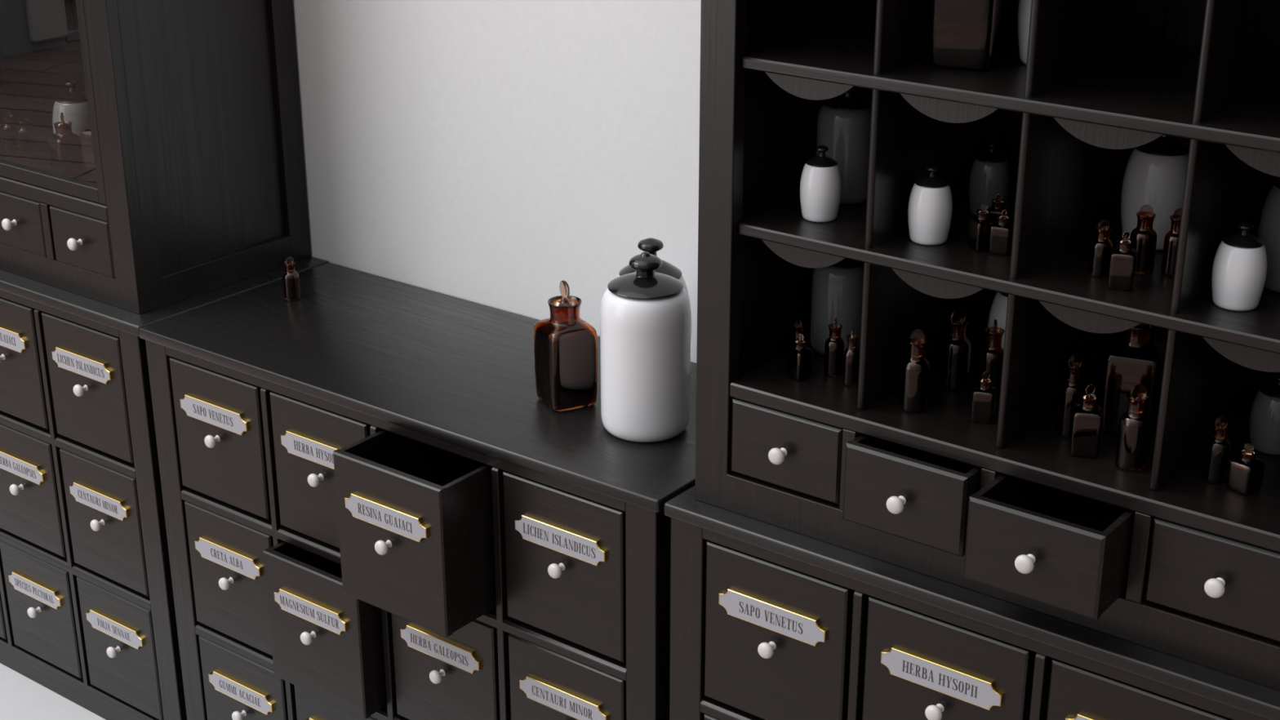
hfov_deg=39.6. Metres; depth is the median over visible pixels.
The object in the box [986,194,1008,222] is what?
bottle
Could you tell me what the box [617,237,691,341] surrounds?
jar
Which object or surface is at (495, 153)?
wall
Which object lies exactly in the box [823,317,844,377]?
bottle
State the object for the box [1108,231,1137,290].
bottle
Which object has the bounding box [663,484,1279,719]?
drawer cabinet
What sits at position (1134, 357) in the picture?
bottle
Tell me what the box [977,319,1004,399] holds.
bottle
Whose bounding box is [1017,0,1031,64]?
jar
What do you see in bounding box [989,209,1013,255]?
bottle
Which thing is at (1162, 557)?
shelving unit
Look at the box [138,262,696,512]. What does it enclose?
countertop
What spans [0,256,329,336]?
countertop
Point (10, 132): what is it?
bottle
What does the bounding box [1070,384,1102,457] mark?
bottle
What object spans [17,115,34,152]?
bottle
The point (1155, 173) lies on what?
jar
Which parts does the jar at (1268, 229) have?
lid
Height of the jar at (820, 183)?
0.095 m
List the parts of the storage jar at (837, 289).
lid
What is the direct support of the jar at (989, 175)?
on the shelving unit at (1162, 557)
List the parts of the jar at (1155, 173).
lid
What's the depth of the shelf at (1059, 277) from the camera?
2.08 m
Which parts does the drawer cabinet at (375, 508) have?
leg, knob, name plate, drawer, knob, name plate, drawer, knob, name plate, drawer, rail, knob, name plate, name plate, name plate, knob, drawer, drawer, drawer, knob, name plate, rail, rail, drawer, knob, name plate, drawer, knob, name plate, name plate, drawer, drawer, leg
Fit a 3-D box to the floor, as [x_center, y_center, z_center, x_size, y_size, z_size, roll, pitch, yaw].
[0.380,1.124,2.487,7.900,0.020,0.900,16,26,34]
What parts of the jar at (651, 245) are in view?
lid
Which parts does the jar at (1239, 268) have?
lid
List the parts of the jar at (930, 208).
lid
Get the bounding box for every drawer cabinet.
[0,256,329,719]
[138,262,696,719]
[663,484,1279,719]
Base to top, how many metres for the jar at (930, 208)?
0.095 m
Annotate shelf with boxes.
[738,181,1279,354]
[742,17,1279,152]
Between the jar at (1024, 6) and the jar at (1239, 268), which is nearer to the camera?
the jar at (1239, 268)
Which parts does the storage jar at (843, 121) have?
lid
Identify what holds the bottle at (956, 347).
on the shelving unit at (1162, 557)
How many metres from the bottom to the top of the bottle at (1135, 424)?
0.104 m
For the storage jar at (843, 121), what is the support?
on the shelving unit at (1162, 557)
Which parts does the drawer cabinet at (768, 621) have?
leg, drawer, rail, knob, name plate, drawer, knob, name plate, drawer, name plate, drawer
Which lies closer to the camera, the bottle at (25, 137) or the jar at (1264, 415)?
the jar at (1264, 415)
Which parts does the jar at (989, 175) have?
lid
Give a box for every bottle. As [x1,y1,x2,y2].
[2,111,19,148]
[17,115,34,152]
[47,112,84,178]
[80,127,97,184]
[282,256,300,301]
[533,280,597,411]
[786,333,813,381]
[790,318,804,347]
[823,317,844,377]
[842,328,859,386]
[899,328,929,413]
[928,0,1007,71]
[938,309,971,391]
[967,204,995,251]
[971,372,996,423]
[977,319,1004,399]
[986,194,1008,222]
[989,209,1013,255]
[1055,352,1084,438]
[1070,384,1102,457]
[1088,219,1112,277]
[1100,323,1165,438]
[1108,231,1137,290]
[1115,383,1151,471]
[1129,204,1157,274]
[1160,208,1182,276]
[1202,416,1230,484]
[1226,443,1265,495]
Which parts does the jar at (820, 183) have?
lid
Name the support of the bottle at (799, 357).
on the shelving unit at (1162, 557)
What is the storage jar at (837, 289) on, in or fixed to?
on the shelving unit at (1162, 557)
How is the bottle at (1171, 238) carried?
on the shelving unit at (1162, 557)
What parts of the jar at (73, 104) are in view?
lid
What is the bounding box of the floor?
[0,662,106,719]
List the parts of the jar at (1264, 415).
lid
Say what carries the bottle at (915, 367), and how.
on the shelving unit at (1162, 557)
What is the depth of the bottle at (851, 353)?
2.29 m
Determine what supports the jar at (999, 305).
on the shelving unit at (1162, 557)
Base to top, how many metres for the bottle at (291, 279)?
0.078 m
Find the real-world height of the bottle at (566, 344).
0.196 m
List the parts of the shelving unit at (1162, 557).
knob, drawer, panel, frame, knob, drawer, knob, drawer, panel, drawer, knob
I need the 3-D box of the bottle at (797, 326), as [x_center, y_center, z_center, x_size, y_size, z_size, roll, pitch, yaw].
[0.210,-0.024,2.363,0.020,0.065,0.020,16,26,34]
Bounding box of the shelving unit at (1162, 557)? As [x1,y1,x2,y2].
[694,0,1279,690]
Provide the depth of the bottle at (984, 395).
2.18 m
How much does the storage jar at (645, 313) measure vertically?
0.273 m
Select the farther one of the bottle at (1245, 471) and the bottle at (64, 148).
the bottle at (64, 148)
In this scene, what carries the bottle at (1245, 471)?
on the shelving unit at (1162, 557)
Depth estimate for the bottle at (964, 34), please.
2.08 m
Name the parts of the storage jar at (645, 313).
lid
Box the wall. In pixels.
[293,0,701,363]
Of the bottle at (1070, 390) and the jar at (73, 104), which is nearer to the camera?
the bottle at (1070, 390)
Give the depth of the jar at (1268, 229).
1.98 m
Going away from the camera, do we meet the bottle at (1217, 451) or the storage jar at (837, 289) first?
the bottle at (1217, 451)
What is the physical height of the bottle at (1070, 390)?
0.106 m
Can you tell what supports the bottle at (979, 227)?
on the shelving unit at (1162, 557)
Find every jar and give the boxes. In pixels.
[52,79,90,135]
[600,251,690,442]
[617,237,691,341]
[800,145,841,222]
[809,257,863,355]
[816,86,871,204]
[907,164,952,244]
[968,141,1010,216]
[986,291,1008,348]
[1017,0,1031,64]
[1120,134,1189,250]
[1211,222,1266,311]
[1248,373,1279,454]
[1257,178,1279,293]
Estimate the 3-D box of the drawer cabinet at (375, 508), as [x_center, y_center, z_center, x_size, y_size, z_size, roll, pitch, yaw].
[-0.315,0.432,3.003,1.104,0.887,0.561,16,26,34]
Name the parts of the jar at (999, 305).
lid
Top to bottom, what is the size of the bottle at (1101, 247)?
0.066 m

